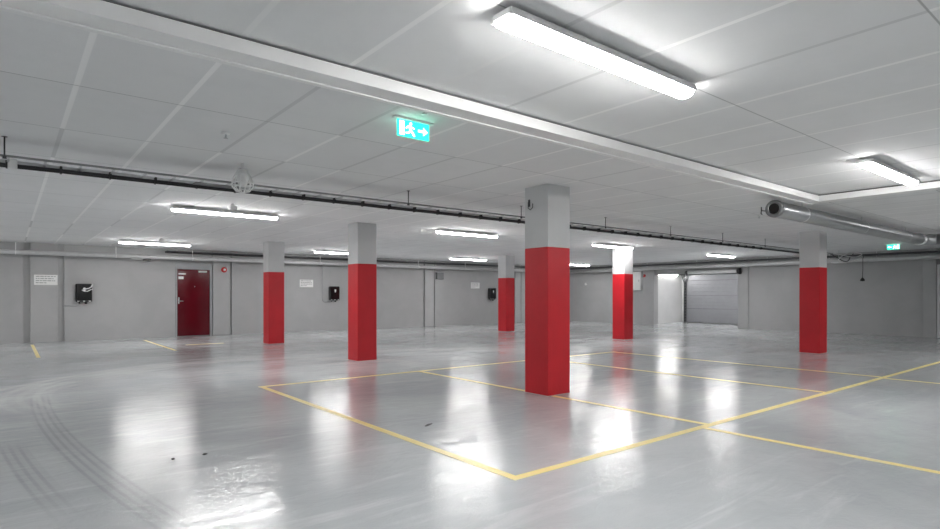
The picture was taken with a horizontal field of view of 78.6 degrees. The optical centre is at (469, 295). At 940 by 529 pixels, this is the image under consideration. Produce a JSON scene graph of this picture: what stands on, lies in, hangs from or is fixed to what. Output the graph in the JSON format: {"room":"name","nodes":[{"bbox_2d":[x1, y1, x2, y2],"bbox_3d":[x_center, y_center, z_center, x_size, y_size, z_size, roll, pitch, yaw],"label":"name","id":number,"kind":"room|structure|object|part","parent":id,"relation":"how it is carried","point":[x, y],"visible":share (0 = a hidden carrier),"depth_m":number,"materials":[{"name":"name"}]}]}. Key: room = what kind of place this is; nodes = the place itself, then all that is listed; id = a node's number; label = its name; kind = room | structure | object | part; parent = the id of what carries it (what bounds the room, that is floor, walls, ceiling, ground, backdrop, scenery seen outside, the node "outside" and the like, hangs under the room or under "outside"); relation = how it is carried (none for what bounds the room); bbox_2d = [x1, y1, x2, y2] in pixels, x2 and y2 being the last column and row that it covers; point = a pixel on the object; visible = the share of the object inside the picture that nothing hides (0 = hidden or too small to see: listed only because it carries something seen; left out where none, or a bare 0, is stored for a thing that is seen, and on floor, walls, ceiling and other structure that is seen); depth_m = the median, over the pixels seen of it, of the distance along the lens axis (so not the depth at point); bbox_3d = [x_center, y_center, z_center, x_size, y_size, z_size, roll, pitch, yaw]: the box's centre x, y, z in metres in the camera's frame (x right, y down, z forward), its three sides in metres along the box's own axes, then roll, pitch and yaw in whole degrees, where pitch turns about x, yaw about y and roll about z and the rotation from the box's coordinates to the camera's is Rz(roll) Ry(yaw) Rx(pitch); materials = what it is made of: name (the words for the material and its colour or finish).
{"room":"parking garage","nodes":[
{"label":"parking garage","id":0,"kind":"room"},
{"bbox_2d":[0,242,524,343],"bbox_3d":[-6.032,-0.066,19.535,27.100,2.600,0.300,0,0,-39],"label":"wall","id":1,"kind":"structure","parent":0,"point":[132,298],"depth_m":18.18,"materials":[{"name":"grey paint"}]},
{"bbox_2d":[30,243,57,342],"bbox_3d":[-11.240,-0.066,15.169,0.590,2.600,0.090,0,0,-39],"label":"pilaster","id":2,"kind":"object","parent":1,"relation":"attached to","point":[43,298],"depth_m":15.12,"materials":[{"name":"grey paint"}]},
{"bbox_2d":[34,275,57,284],"bbox_3d":[-11.182,-0.406,15.152,0.500,0.265,0.009,0,0,-39],"label":"wall sign","id":3,"kind":"object","parent":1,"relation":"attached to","point":[38,279],"visible":1,"depth_m":15.15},
{"bbox_2d":[36,276,55,282],"bbox_3d":[-11.181,-0.413,15.148,0.426,0.191,0.002,0,0,-39],"label":"print","id":4,"kind":"object","parent":3,"relation":"attached to","point":[39,279],"depth_m":15.15},
{"bbox_2d":[75,284,92,303],"bbox_3d":[-10.491,-0.041,15.637,0.405,0.550,0.180,0,0,-39],"label":"charger","id":5,"kind":"object","parent":1,"relation":"attached to","point":[83,292],"visible":1,"depth_m":15.59,"materials":[{"name":"black plastic"}]},
{"bbox_3d":[-10.469,-0.076,15.598,0.320,0.430,0.009,0,0,-39],"label":"panel","id":6,"kind":"part","parent":5,"relation":"part of","materials":[{"name":"black plastic"}]},
{"bbox_2d":[175,263,211,336],"bbox_3d":[-8.400,0.129,17.474,1.015,2.210,0.138,0,0,-39],"label":"door","id":7,"kind":"structure","parent":1,"relation":"in","point":[193,288],"depth_m":17.48,"materials":[{"name":"red paint"}]},
{"bbox_2d":[212,251,229,334],"bbox_3d":[-7.774,-0.066,17.960,0.510,2.600,0.090,0,0,-39],"label":"pilaster","id":8,"kind":"object","parent":1,"relation":"attached to","point":[220,280],"depth_m":17.90,"materials":[{"name":"white paint"}]},
{"bbox_2d":[300,280,312,286],"bbox_3d":[-5.599,-0.406,19.684,0.480,0.260,0.009,0,0,-39],"label":"wall sign","id":9,"kind":"object","parent":1,"relation":"attached to","point":[303,283],"visible":1,"depth_m":19.68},
{"bbox_2d":[322,260,323,301],"bbox_3d":[-5.027,-0.534,20.126,0.334,1.564,0.028,0,0,-39],"label":"conduit","id":10,"kind":"object","parent":1,"relation":"attached to","point":[322,260],"visible":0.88,"depth_m":20.02,"materials":[{"name":"grey paint"}]},
{"bbox_2d":[329,286,339,301],"bbox_3d":[-4.786,-0.041,20.253,0.380,0.550,0.142,0,0,-39],"label":"charger","id":11,"kind":"object","parent":1,"relation":"attached to","point":[334,291],"visible":1,"depth_m":20.19,"materials":[{"name":"black plastic"}]},
{"bbox_3d":[-4.743,-0.076,20.207,0.320,0.430,0.009,0,0,-39],"label":"panel","id":12,"kind":"part","parent":11,"relation":"part of","materials":[{"name":"black plastic"}]},
{"bbox_2d":[424,261,433,325],"bbox_3d":[-1.639,-0.066,22.897,0.440,2.600,0.090,0,0,-39],"label":"pilaster","id":13,"kind":"object","parent":1,"relation":"attached to","point":[428,273],"depth_m":22.85,"materials":[{"name":"white paint"}]},
{"bbox_2d":[436,272,443,278],"bbox_3d":[-1.217,-0.781,23.131,0.330,0.270,0.134,0,0,-39],"label":"junction box","id":14,"kind":"object","parent":1,"relation":"attached to","point":[439,275],"visible":1,"depth_m":23.04,"materials":[{"name":"grey plastic"}]},
{"bbox_2d":[471,282,479,287],"bbox_3d":[0.220,-0.416,24.368,0.480,0.250,0.009,0,0,-39],"label":"wall sign","id":15,"kind":"object","parent":1,"relation":"attached to","point":[473,285],"visible":1,"depth_m":24.38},
{"bbox_2d":[488,288,495,300],"bbox_3d":[0.963,-0.041,24.880,0.380,0.550,0.142,0,0,-39],"label":"charger","id":16,"kind":"object","parent":1,"relation":"attached to","point":[491,291],"visible":1,"depth_m":24.80,"materials":[{"name":"black plastic"}]},
{"bbox_3d":[1.006,-0.076,24.834,0.320,0.430,0.009,0,0,-39],"label":"panel","id":17,"kind":"part","parent":16,"relation":"part of","materials":[{"name":"black plastic"}]},
{"bbox_2d":[514,265,520,322],"bbox_3d":[2.135,-0.066,25.935,0.350,2.600,0.090,0,0,-39],"label":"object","id":18,"kind":"structure","parent":1,"relation":"attached to","point":[517,275],"depth_m":25.88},
{"bbox_2d":[0,0,939,266],"bbox_3d":[2.323,-1.441,9.155,27.100,0.150,26.350,0,0,-39],"label":"ceiling","id":19,"kind":"structure","parent":0,"point":[793,94],"depth_m":4.49,"materials":[{"name":"white paint"}]},
{"bbox_2d":[118,240,190,246],"bbox_3d":[-7.946,-1.318,14.529,1.612,0.094,0.154,0,0,-39],"label":"ceiling lamp","id":20,"kind":"object","parent":19,"relation":"attached to","point":[119,241],"visible":1,"depth_m":14.45,"materials":[{"name":"white plastic"}]},
{"bbox_2d":[119,242,189,246],"bbox_3d":[-7.946,-1.290,14.529,1.588,0.038,0.116,0,0,-39],"label":"diffuser","id":21,"kind":"object","parent":20,"relation":"attached to","point":[146,243],"depth_m":14.54,"materials":[{"name":"white plastic"}]},
{"bbox_2d":[171,206,277,219],"bbox_3d":[-3.885,-1.318,9.197,1.612,0.094,0.154,0,0,-39],"label":"ceiling lamp","id":22,"kind":"object","parent":19,"relation":"attached to","point":[259,215],"visible":1,"depth_m":9.10,"materials":[{"name":"white plastic"}]},
{"bbox_2d":[221,132,229,138],"bbox_3d":[-2.052,-1.341,4.831,0.070,0.049,0.070,0,0,-39],"label":"sprinkler head","id":23,"kind":"object","parent":19,"relation":"attached to","point":[223,133],"visible":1,"depth_m":4.82},
{"bbox_2d":[228,204,236,210],"bbox_3d":[-3.539,-1.317,8.576,0.100,0.095,0.100,0,0,-39],"label":"junction box","id":24,"kind":"object","parent":19,"relation":"attached to","point":[232,207],"visible":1,"depth_m":8.54,"materials":[{"name":"grey plastic"}]},
{"bbox_2d":[231,163,253,192],"bbox_3d":[-2.357,-1.214,5.959,0.221,0.305,0.221,0,0,-39],"label":"detector","id":25,"kind":"object","parent":19,"relation":"hanging from","point":[242,175],"visible":1,"depth_m":5.92,"materials":[{"name":"grey plastic"}]},
{"bbox_2d":[0,241,524,271],"bbox_3d":[-5.944,-1.195,18.900,26.400,0.338,0.130,0,0,-39],"label":"pipe","id":26,"kind":"object","parent":19,"relation":"hanging from","point":[2,251],"visible":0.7,"depth_m":17.12,"materials":[{"name":"grey metal"}]},
{"bbox_2d":[314,250,347,253],"bbox_3d":[-4.011,-1.318,17.695,1.612,0.094,0.154,0,0,-39],"label":"ceiling lamp","id":27,"kind":"object","parent":19,"relation":"attached to","point":[315,251],"visible":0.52,"depth_m":17.46,"materials":[{"name":"white plastic"}]},
{"bbox_2d":[315,252,347,253],"bbox_3d":[-4.011,-1.290,17.695,1.588,0.038,0.116,0,0,-39],"label":"diffuser","id":28,"kind":"object","parent":27,"relation":"attached to","point":[315,252],"depth_m":17.54,"materials":[{"name":"white plastic"}]},
{"bbox_2d":[165,249,524,267],"bbox_3d":[-2.414,-1.303,21.978,16.600,0.124,0.210,0,0,-39],"label":"cable tray","id":29,"kind":"object","parent":19,"relation":"hanging from","point":[176,251],"visible":0.71,"depth_m":19.62,"materials":[{"name":"metal"}]},
{"bbox_2d":[392,115,433,141],"bbox_3d":[-0.441,-1.293,4.471,0.360,0.145,0.050,0,0,-39],"label":"exit sign","id":30,"kind":"object","parent":19,"relation":"hanging from","point":[406,127],"visible":1,"depth_m":4.46,"materials":[{"name":"green plastic"}]},
{"bbox_3d":[-0.441,-1.284,4.471,0.290,0.128,0.016,0,0,-39],"label":"sign panel","id":31,"kind":"part","parent":30,"relation":"part of","materials":[{"name":"teal plastic"}]},
{"bbox_3d":[-0.441,-1.357,4.471,0.360,0.017,0.050,0,0,-39],"label":"mounting rail","id":32,"kind":"part","parent":30,"relation":"part of","materials":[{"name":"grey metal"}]},
{"bbox_2d":[0,136,832,253],"bbox_3d":[2.408,-1.266,10.246,20.600,0.199,0.277,0,0,-39],"label":"cable tray","id":33,"kind":"object","parent":19,"relation":"hanging from","point":[514,217],"visible":0.81,"depth_m":6.74,"materials":[{"name":"metal"}]},
{"bbox_3d":[-4.000,-1.270,4.937,0.044,0.191,0.042,0,0,-39],"label":"hanger rod","id":34,"kind":"part","parent":33,"relation":"part of","materials":[{"name":"metal"}]},
{"bbox_3d":[-2.703,-1.172,6.149,0.460,0.012,0.130,0,0,-39],"label":"splice plate","id":35,"kind":"part","parent":33,"relation":"part of","materials":[{"name":"silver metal"}]},
{"bbox_2d":[0,158,798,253],"bbox_3d":[2.307,-1.171,10.291,20.501,0.090,0.080,0,0,-39],"label":"cable bundle","id":36,"kind":"object","parent":33,"relation":"attached to","point":[12,164],"visible":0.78,"depth_m":6.79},
{"bbox_2d":[435,230,497,237],"bbox_3d":[-0.044,-1.318,12.288,1.612,0.094,0.154,0,0,-39],"label":"ceiling lamp","id":37,"kind":"object","parent":19,"relation":"attached to","point":[487,235],"visible":1,"depth_m":12.21,"materials":[{"name":"white plastic"}]},
{"bbox_2d":[450,257,486,260],"bbox_3d":[-0.054,-1.318,20.880,1.612,0.094,0.154,0,0,-39],"label":"ceiling lamp","id":38,"kind":"object","parent":19,"relation":"attached to","point":[452,258],"visible":1,"depth_m":20.79,"materials":[{"name":"white plastic"}]},
{"bbox_2d":[0,0,939,204],"bbox_3d":[2.396,-1.313,-0.767,14.750,0.103,10.780,0,0,-39],"label":"ceiling beam","id":39,"kind":"structure","parent":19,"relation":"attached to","point":[103,17],"depth_m":3.47,"materials":[{"name":"white paint"}]},
{"bbox_2d":[570,263,589,265],"bbox_3d":[4.542,-1.318,24.580,1.612,0.094,0.154,0,0,-39],"label":"ceiling lamp","id":40,"kind":"object","parent":19,"relation":"attached to","point":[570,263],"visible":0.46,"depth_m":24.67,"materials":[{"name":"white plastic"}]},
{"bbox_2d":[491,6,696,98],"bbox_3d":[0.774,-1.318,3.216,1.612,0.094,0.154,0,0,-39],"label":"ceiling lamp","id":41,"kind":"object","parent":19,"relation":"attached to","point":[516,21],"visible":1,"depth_m":3.04,"materials":[{"name":"grey plastic"}]},
{"bbox_2d":[592,243,633,248],"bbox_3d":[3.851,-1.318,15.423,1.612,0.094,0.154,0,0,-39],"label":"ceiling lamp","id":42,"kind":"object","parent":19,"relation":"attached to","point":[595,244],"visible":1,"depth_m":15.31,"materials":[{"name":"white plastic"}]},
{"bbox_2d":[593,245,632,248],"bbox_3d":[3.851,-1.290,15.423,1.588,0.038,0.116,0,0,-39],"label":"diffuser","id":43,"kind":"object","parent":42,"relation":"attached to","point":[609,246],"depth_m":15.40,"materials":[{"name":"white plastic"}]},
{"bbox_2d":[707,253,734,257],"bbox_3d":[8.315,-1.318,19.015,1.612,0.094,0.154,0,0,-39],"label":"ceiling lamp","id":44,"kind":"object","parent":19,"relation":"attached to","point":[712,254],"visible":1,"depth_m":18.87,"materials":[{"name":"white plastic"}]},
{"bbox_2d":[707,255,733,257],"bbox_3d":[8.315,-1.290,19.015,1.588,0.038,0.116,0,0,-39],"label":"diffuser","id":45,"kind":"object","parent":44,"relation":"attached to","point":[730,256],"depth_m":19.00,"materials":[{"name":"white plastic"}]},
{"bbox_2d":[570,251,939,272],"bbox_3d":[12.765,-1.200,17.187,0.150,0.328,25.730,0,0,-39],"label":"pipe","id":46,"kind":"object","parent":19,"relation":"hanging from","point":[923,256],"visible":0.98,"depth_m":20.09,"materials":[{"name":"white metal"}]},
{"bbox_2d":[760,200,939,245],"bbox_3d":[8.781,-1.211,7.824,7.348,0.306,6.138,0,0,-39],"label":"duct pipe","id":47,"kind":"object","parent":19,"relation":"hanging from","point":[774,208],"visible":1,"depth_m":9.22,"materials":[{"name":"silver metal"}]},
{"bbox_2d":[856,158,920,185],"bbox_3d":[4.523,-1.318,6.182,1.612,0.094,0.154,0,0,-39],"label":"ceiling lamp","id":48,"kind":"object","parent":19,"relation":"attached to","point":[876,166],"visible":1,"depth_m":6.01,"materials":[{"name":"white plastic"}]},
{"bbox_2d":[885,244,899,249],"bbox_3d":[11.287,-1.295,15.323,0.050,0.140,0.347,0,0,-39],"label":"exit sign","id":49,"kind":"object","parent":19,"relation":"hanging from","point":[889,246],"visible":1,"depth_m":15.32,"materials":[{"name":"green plastic"}]},
{"bbox_3d":[11.162,-1.169,17.392,0.320,0.390,0.320,0,0,-39],"label":"ceiling fitting","id":50,"kind":"object","parent":19,"relation":"hanging from","visible":0},
{"bbox_2d":[828,252,861,262],"bbox_3d":[11.278,-1.129,17.024,1.940,0.310,0.457,0,0,-27],"label":"loose cable","id":51,"kind":"object","parent":50,"relation":"attached to","point":[828,252],"visible":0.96,"depth_m":16.93,"materials":[{"name":"black rubber"}]},
{"bbox_2d":[0,321,939,528],"bbox_3d":[3.492,1.309,10.095,30.100,0.150,26.350,0,0,-39],"label":"floor","id":52,"kind":"structure","parent":0,"point":[91,431],"depth_m":5.13,"materials":[{"name":"grey concrete"}]},
{"bbox_2d":[31,345,40,357],"bbox_3d":[-9.721,1.233,12.843,0.064,0.002,3.800,0,0,-39],"label":"parking line","id":53,"kind":"object","parent":52,"relation":"on","point":[37,355],"visible":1,"depth_m":12.38,"materials":[{"name":"yellow paint"}]},
{"bbox_2d":[144,340,174,350],"bbox_3d":[-7.765,1.233,14.321,0.060,0.002,3.750,0,0,-39],"label":"parking line","id":54,"kind":"object","parent":52,"relation":"on","point":[144,340],"visible":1,"depth_m":14.10,"materials":[{"name":"yellow paint"}]},
{"bbox_2d":[263,241,283,343],"bbox_3d":[-5.053,-0.066,14.803,0.412,2.597,0.412,0,0,-39],"label":"concrete pillar","id":55,"kind":"structure","parent":52,"relation":"on","point":[273,252],"depth_m":14.65,"materials":[{"name":"red paint"}]},
{"bbox_2d":[347,222,376,360],"bbox_3d":[-2.061,-0.066,10.998,0.412,2.597,0.412,0,0,-39],"label":"concrete pillar","id":56,"kind":"structure","parent":52,"relation":"on","point":[362,237],"depth_m":10.85,"materials":[{"name":"red paint"}]},
{"bbox_2d":[260,387,514,477],"bbox_3d":[-1.253,1.233,5.815,0.072,0.002,4.898,0,0,-39],"label":"parking line","id":57,"kind":"object","parent":52,"relation":"on","point":[480,465],"visible":1,"depth_m":4.95,"materials":[{"name":"yellow paint"}]},
{"bbox_2d":[259,352,609,386],"bbox_3d":[0.167,1.233,10.147,7.716,0.002,0.072,0,0,-39],"label":"parking line","id":58,"kind":"object","parent":52,"relation":"on","point":[604,352],"visible":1,"depth_m":9.05,"materials":[{"name":"yellow paint"}]},
{"bbox_2d":[498,255,513,331],"bbox_3d":[1.253,-0.066,19.814,0.412,2.597,0.412,0,0,-39],"label":"concrete pillar","id":59,"kind":"structure","parent":52,"relation":"on","point":[505,262],"depth_m":19.66,"materials":[{"name":"red paint"}]},
{"bbox_2d":[525,184,569,396],"bbox_3d":[0.980,-0.066,7.284,0.412,2.597,0.412,0,0,-39],"label":"concrete pillar","id":60,"kind":"structure","parent":52,"relation":"on","point":[547,224],"depth_m":7.14,"materials":[{"name":"red paint"}]},
{"bbox_2d":[418,371,707,424],"bbox_3d":[0.726,1.233,7.407,0.072,0.002,4.898,0,0,-39],"label":"parking line","id":61,"kind":"object","parent":52,"relation":"on","point":[418,371],"visible":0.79,"depth_m":6.54,"materials":[{"name":"yellow paint"}]},
{"bbox_2d":[613,248,632,339],"bbox_3d":[4.298,-0.066,16.167,0.412,2.597,0.412,0,0,-39],"label":"concrete pillar","id":62,"kind":"structure","parent":52,"relation":"on","point":[622,258],"depth_m":16.01,"materials":[{"name":"red paint"}]},
{"bbox_2d":[571,362,822,391],"bbox_3d":[2.977,1.233,9.219,0.072,0.002,4.898,0,0,-39],"label":"parking line","id":63,"kind":"object","parent":52,"relation":"on","point":[571,362],"visible":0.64,"depth_m":8.51,"materials":[{"name":"yellow paint"}]},
{"bbox_2d":[508,361,939,479],"bbox_3d":[5.601,1.233,8.140,13.666,0.002,0.072,0,0,-39],"label":"parking line","id":64,"kind":"object","parent":52,"relation":"on","point":[557,466],"visible":1,"depth_m":5.12,"materials":[{"name":"yellow paint"}]},
{"bbox_2d":[617,352,879,376],"bbox_3d":[4.676,1.233,10.586,0.072,0.002,4.898,0,0,-39],"label":"parking line","id":65,"kind":"object","parent":52,"relation":"on","point":[617,352],"visible":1,"depth_m":10.09,"materials":[{"name":"yellow paint"}]},
{"bbox_2d":[799,231,826,353],"bbox_3d":[7.391,-0.066,12.380,0.412,2.597,0.412,0,0,-39],"label":"concrete pillar","id":66,"kind":"structure","parent":52,"relation":"on","point":[812,244],"depth_m":12.24,"materials":[{"name":"red paint"}]},
{"bbox_2d":[703,427,939,473],"bbox_3d":[3.748,1.233,3.398,0.072,0.002,4.994,0,0,-39],"label":"parking line","id":67,"kind":"object","parent":52,"relation":"on","point":[707,428],"visible":1,"depth_m":4.53,"materials":[{"name":"yellow paint"}]},
{"bbox_2d":[883,378,939,383],"bbox_3d":[7.721,1.233,6.596,0.072,0.002,4.994,0,0,-39],"label":"parking line","id":68,"kind":"object","parent":52,"relation":"on","point":[883,378],"visible":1,"depth_m":8.31,"materials":[{"name":"yellow paint"}]},
{"bbox_2d":[658,275,681,322],"bbox_3d":[8.639,-0.066,25.630,3.000,2.600,0.200,0,0,-39],"label":"wall","id":69,"kind":"structure","parent":0,"point":[669,287],"depth_m":25.74,"materials":[{"name":"white paint"}]},
{"bbox_2d":[682,275,720,323],"bbox_3d":[11.438,-0.066,24.385,0.200,2.600,5.250,0,0,-39],"label":"wall","id":70,"kind":"structure","parent":0,"point":[683,275],"depth_m":26.30,"materials":[{"name":"white paint"}]},
{"bbox_2d":[681,274,737,323],"bbox_3d":[11.167,0.095,24.315,0.270,2.272,4.980,0,0,-39],"label":"door","id":71,"kind":"structure","parent":70,"relation":"in","point":[707,298],"depth_m":25.18,"materials":[{"name":"grey metal"}]},
{"bbox_2d":[570,248,939,336],"bbox_3d":[12.863,-0.066,17.830,0.200,2.600,26.650,0,0,-39],"label":"wall","id":72,"kind":"structure","parent":0,"point":[889,301],"depth_m":18.91,"materials":[{"name":"grey paint"}]},
{"bbox_2d":[633,271,642,289],"bbox_3d":[7.043,-0.616,24.757,0.179,0.800,0.840,0,0,-39],"label":"wall sign","id":73,"kind":"object","parent":72,"relation":"attached to","point":[637,276],"visible":0.49,"depth_m":24.47,"materials":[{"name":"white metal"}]},
{"bbox_2d":[643,263,654,324],"bbox_3d":[7.531,-0.066,24.200,0.120,2.600,0.540,0,0,-39],"label":"pillar","id":74,"kind":"structure","parent":72,"relation":"attached to","point":[649,280],"depth_m":24.11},
{"bbox_2d":[679,273,736,275],"bbox_3d":[9.267,-0.824,22.286,0.215,0.045,2.398,0,0,-39],"label":"trim","id":75,"kind":"structure","parent":72,"relation":"attached to","point":[717,273],"depth_m":22.19,"materials":[{"name":"metal"}]},
{"bbox_2d":[685,268,741,274],"bbox_3d":[9.249,-0.891,21.944,0.269,0.240,2.210,0,0,-39],"label":"tube","id":76,"kind":"object","parent":72,"relation":"attached to","point":[738,270],"visible":1,"depth_m":21.81,"materials":[{"name":"metal"}]},
{"bbox_2d":[738,258,747,328],"bbox_3d":[10.044,-0.066,21.133,0.050,2.600,0.370,0,0,-39],"label":"pillar","id":77,"kind":"structure","parent":72,"relation":"attached to","point":[742,278],"depth_m":21.10,"materials":[{"name":"white paint"}]},
{"bbox_2d":[923,248,936,337],"bbox_3d":[13.476,-0.066,16.829,0.100,2.600,0.318,0,0,-39],"label":"trim","id":78,"kind":"structure","parent":72,"relation":"attached to","point":[929,265],"depth_m":16.79,"materials":[{"name":"grey paint"}]},
{"bbox_2d":[937,264,939,337],"bbox_3d":[13.995,0.169,16.351,0.250,2.130,1.065,0,0,-39],"label":"door","id":79,"kind":"structure","parent":72,"relation":"in","point":[938,265],"depth_m":16.68,"materials":[{"name":"white metal"}]},
{"bbox_3d":[10.725,-0.066,-1.124,27.300,2.600,0.200,0,0,-39],"label":"wall","id":80,"kind":"structure","parent":0,"visible":0},
{"bbox_2d":[570,250,939,269],"bbox_3d":[12.718,-1.241,17.053,0.068,0.066,25.580,0,0,-39],"label":"pipe","id":81,"kind":"object","parent":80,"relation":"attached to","point":[937,251],"visible":0.72,"depth_m":20.02,"materials":[{"name":"metal"}]}
]}

